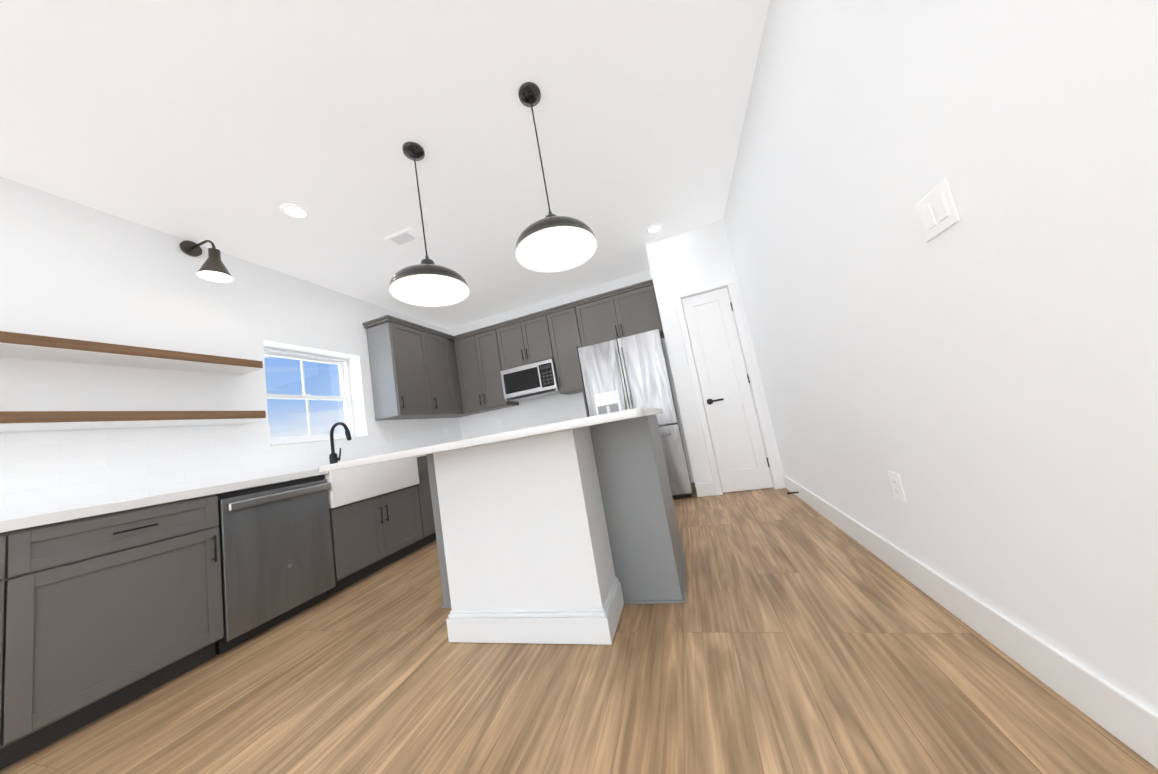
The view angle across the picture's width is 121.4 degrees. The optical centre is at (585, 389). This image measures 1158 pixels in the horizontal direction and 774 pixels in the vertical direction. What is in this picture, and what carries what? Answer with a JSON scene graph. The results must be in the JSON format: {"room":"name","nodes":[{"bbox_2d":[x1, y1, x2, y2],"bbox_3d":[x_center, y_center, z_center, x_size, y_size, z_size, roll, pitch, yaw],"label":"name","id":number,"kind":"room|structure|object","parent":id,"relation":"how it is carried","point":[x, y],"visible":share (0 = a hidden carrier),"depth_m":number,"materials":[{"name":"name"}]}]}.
{"room":"kitchen","nodes":[
{"label":"kitchen","id":0,"kind":"room"},
{"bbox_2d":[0,176,447,497],"bbox_3d":[-3.146,0.199,1.252,0.260,2.740,7.750,-12,-7,16],"label":"wall","id":1,"kind":"structure","parent":0,"point":[69,269],"depth_m":2.13,"materials":[{"name":"paint"}]},
{"bbox_2d":[0,331,262,374],"bbox_3d":[-2.785,-0.203,1.862,0.248,0.060,1.375,-12,-7,16],"label":"shelf","id":2,"kind":"object","parent":1,"relation":"attached to","point":[23,346],"visible":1,"depth_m":1.87,"materials":[{"name":"brown wood"}]},
{"bbox_2d":[0,411,265,431],"bbox_3d":[-2.719,0.173,1.819,0.248,0.060,1.375,-12,-7,16],"label":"shelf","id":3,"kind":"object","parent":1,"relation":"attached to","point":[13,421],"visible":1,"depth_m":1.82,"materials":[{"name":"brown wood"}]},
{"bbox_2d":[179,240,233,282],"bbox_3d":[-2.744,-0.954,2.349,0.360,0.358,0.176,-12,-7,16],"label":"sconce","id":4,"kind":"object","parent":1,"relation":"attached to","point":[213,268],"visible":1,"depth_m":2.33,"materials":[{"name":"brown metal"}]},
{"bbox_2d":[0,392,586,520],"bbox_3d":[-1.451,0.298,2.603,2.176,0.433,4.190,-12,-7,16],"label":"tile backsplash","id":5,"kind":"structure","parent":1,"relation":"attached to","point":[45,472],"depth_m":2.14,"materials":[{"name":"white tile"}]},
{"bbox_2d":[264,347,367,445],"bbox_3d":[-2.633,0.071,3.124,0.267,0.891,0.846,-12,-7,16],"label":"window","id":6,"kind":"structure","parent":1,"relation":"in","point":[344,378],"depth_m":3.18,"materials":[{"name":"white plastic"}]},
{"bbox_2d":[444,427,447,435],"bbox_3d":[-1.969,0.597,4.575,0.006,0.116,0.072,-12,-7,16],"label":"electrical outlet","id":7,"kind":"object","parent":1,"relation":"attached to","point":[445,432],"visible":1,"depth_m":4.57,"materials":[{"name":"white plastic"}]},
{"bbox_2d":[0,0,769,328],"bbox_3d":[-1.434,-1.597,0.856,4.406,0.100,8.050,-12,-7,16],"label":"ceiling","id":8,"kind":"structure","parent":0,"point":[228,126],"depth_m":1.81,"materials":[{"name":"paint"}]},
{"bbox_2d":[280,204,308,218],"bbox_3d":[-2.070,-1.262,2.312,0.156,0.008,0.156,-12,-7,16],"label":"recessed light","id":9,"kind":"object","parent":8,"relation":"in","point":[294,211],"visible":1,"depth_m":2.31,"materials":[{"name":"white plastic"}]},
{"bbox_2d":[384,228,433,253],"bbox_3d":[-1.539,-1.293,2.848,0.270,0.010,0.280,-12,-7,16],"label":"ceiling vent","id":10,"kind":"object","parent":8,"relation":"in","point":[410,240],"visible":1,"depth_m":2.83,"materials":[{"name":"white"}]},
{"bbox_2d":[388,142,469,306],"bbox_3d":[-0.986,-1.023,1.957,0.432,0.927,0.432,-12,-7,16],"label":"pendant light","id":11,"kind":"object","parent":8,"relation":"hanging from","point":[426,282],"visible":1,"depth_m":1.97,"materials":[{"name":"black"}]},
{"bbox_2d":[515,82,597,272],"bbox_3d":[-0.231,-1.174,1.742,0.432,0.939,0.432,-12,-7,16],"label":"pendant light","id":12,"kind":"object","parent":8,"relation":"hanging from","point":[550,242],"visible":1,"depth_m":1.76,"materials":[{"name":"black metal"}]},
{"bbox_2d":[646,224,661,233],"bbox_3d":[0.696,-1.633,3.309,0.156,0.008,0.156,-12,-7,16],"label":"recessed light","id":13,"kind":"object","parent":8,"relation":"in","point":[653,228],"visible":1,"depth_m":3.30,"materials":[{"name":"white plastic"}]},
{"bbox_2d":[0,482,1157,773],"bbox_3d":[-0.947,1.183,0.539,4.406,0.100,8.050,-12,-7,16],"label":"floor","id":14,"kind":"structure","parent":0,"point":[794,634],"depth_m":1.14,"materials":[{"name":"brown wood"}]},
{"bbox_2d":[0,456,435,769],"bbox_3d":[-1.332,0.981,2.520,2.174,0.866,4.180,-12,-7,16],"label":"base cabinet","id":15,"kind":"object","parent":14,"relation":"on","point":[102,615],"visible":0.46,"depth_m":1.48,"materials":[{"name":"grey wood"}]},
{"bbox_2d":[0,426,585,532],"bbox_3d":[-1.407,0.532,2.570,2.166,0.045,4.180,-12,-7,16],"label":"countertop","id":16,"kind":"structure","parent":15,"relation":"on","point":[40,520],"depth_m":1.57,"materials":[{"name":"white stone"}]},
{"bbox_2d":[329,422,351,463],"bbox_3d":[-2.190,0.487,2.926,0.252,0.388,0.101,-12,-7,16],"label":"faucet","id":17,"kind":"object","parent":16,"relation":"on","point":[334,458],"visible":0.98,"depth_m":2.91,"materials":[{"name":"black metal"}]},
{"bbox_2d":[290,456,418,508],"bbox_3d":[-1.965,0.796,2.850,0.437,0.294,0.820,-12,-7,16],"label":"sink","id":18,"kind":"object","parent":16,"relation":"in","point":[353,484],"visible":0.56,"depth_m":2.69,"materials":[{"name":"white ceramic"}]},
{"bbox_2d":[215,475,335,654],"bbox_3d":[-2.188,1.091,2.156,0.658,0.862,0.585,-12,-7,16],"label":"dishwasher","id":19,"kind":"object","parent":14,"relation":"on","point":[276,556],"visible":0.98,"depth_m":2.02,"materials":[{"name":"grey metal"}]},
{"bbox_2d":[319,407,684,644],"bbox_3d":[-0.251,0.682,1.774,1.442,0.913,1.237,-12,-7,16],"label":"kitchen island","id":20,"kind":"object","parent":14,"relation":"on","point":[561,533],"visible":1,"depth_m":1.51,"materials":[{"name":"wood"}]},
{"bbox_2d":[575,346,589,416],"bbox_3d":[0.128,0.409,3.972,0.020,1.810,0.640,-12,-7,16],"label":"panel","id":21,"kind":"object","parent":14,"relation":"on","point":[581,378],"visible":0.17,"depth_m":3.73,"materials":[{"name":"grey"}]},
{"bbox_2d":[578,329,691,497],"bbox_3d":[0.580,0.331,3.752,0.910,1.759,0.775,-12,-7,16],"label":"refrigerator","id":22,"kind":"object","parent":14,"relation":"on","point":[625,373],"visible":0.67,"depth_m":3.44,"materials":[{"name":"silver metal"}]},
{"bbox_2d":[448,269,719,482],"bbox_3d":[-0.070,0.028,4.478,4.406,2.740,0.150,-12,-7,16],"label":"wall","id":23,"kind":"structure","parent":0,"point":[643,276],"depth_m":4.50,"materials":[{"name":"paint"}]},
{"bbox_2d":[496,419,501,426],"bbox_3d":[-1.261,0.486,4.710,0.072,0.116,0.006,-12,-7,16],"label":"electrical outlet","id":24,"kind":"object","parent":23,"relation":"attached to","point":[498,421],"visible":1,"depth_m":4.71,"materials":[{"name":"white plastic"}]},
{"bbox_2d":[362,279,664,419],"bbox_3d":[-0.719,-0.471,3.865,3.180,1.113,1.446,-12,-7,16],"label":"upper cabinet","id":25,"kind":"object","parent":23,"relation":"attached to","point":[417,371],"visible":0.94,"depth_m":4.09,"materials":[{"name":"grey wood"}]},
{"bbox_2d":[500,359,559,401],"bbox_3d":[-0.694,-0.104,4.377,0.750,0.410,0.393,-12,-7,16],"label":"microwave","id":26,"kind":"object","parent":25,"relation":"attached to","point":[530,381],"visible":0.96,"depth_m":4.19,"materials":[{"name":"silver metal"}]},
{"bbox_2d":[581,402,585,410],"bbox_3d":[-0.024,0.230,4.359,0.072,0.116,0.006,-12,-7,16],"label":"electrical outlet","id":27,"kind":"object","parent":23,"relation":"attached to","point":[583,406],"visible":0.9,"depth_m":4.36,"materials":[{"name":"white plastic"}]},
{"bbox_2d":[645,219,783,483],"bbox_3d":[1.366,-0.320,3.635,0.810,2.740,0.690,-12,-7,16],"label":"wall","id":28,"kind":"structure","parent":0,"point":[696,257],"depth_m":3.38,"materials":[{"name":"paint"}]},
{"bbox_2d":[681,287,772,492],"bbox_3d":[1.395,-0.011,3.247,0.458,2.016,0.090,-12,-7,16],"label":"pantry door","id":29,"kind":"structure","parent":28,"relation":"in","point":[742,462],"depth_m":3.26,"materials":[{"name":"white wood"}]},
{"bbox_2d":[674,278,782,494],"bbox_3d":[1.400,-0.036,3.289,0.590,2.097,0.120,-12,-7,16],"label":"trim","id":30,"kind":"structure","parent":28,"relation":"attached to","point":[729,284],"depth_m":3.23,"materials":[{"name":"white wood"}]},
{"bbox_2d":[695,475,785,496],"bbox_3d":[1.484,0.941,3.154,0.796,0.125,0.014,-12,-7,16],"label":"baseboard","id":31,"kind":"structure","parent":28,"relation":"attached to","point":[705,489],"depth_m":3.23,"materials":[{"name":"white wood"}]},
{"bbox_2d":[723,0,1157,712],"bbox_3d":[0.818,-0.624,0.128,0.150,2.740,7.750,-12,-7,16],"label":"wall","id":32,"kind":"structure","parent":0,"point":[981,376],"depth_m":0.85,"materials":[{"name":"paint"}]},
{"bbox_2d":[888,471,906,502],"bbox_3d":[1.293,0.404,1.352,0.006,0.116,0.072,-12,-7,16],"label":"electrical outlet","id":33,"kind":"object","parent":32,"relation":"attached to","point":[896,485],"visible":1,"depth_m":1.34,"materials":[{"name":"white plastic"}]},
{"bbox_2d":[915,179,959,241],"bbox_3d":[0.981,-0.497,0.911,0.007,0.120,0.118,-12,-7,16],"label":"light switch","id":34,"kind":"object","parent":32,"relation":"attached to","point":[936,209],"visible":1,"depth_m":0.90,"materials":[{"name":"white plastic"}]},
{"bbox_2d":[783,474,1157,768],"bbox_3d":[0.828,0.660,-0.315,0.096,0.125,7.060,-12,-7,16],"label":"baseboard","id":35,"kind":"structure","parent":32,"relation":"attached to","point":[1128,720],"depth_m":0.90,"materials":[{"name":"white wood"}]}
]}

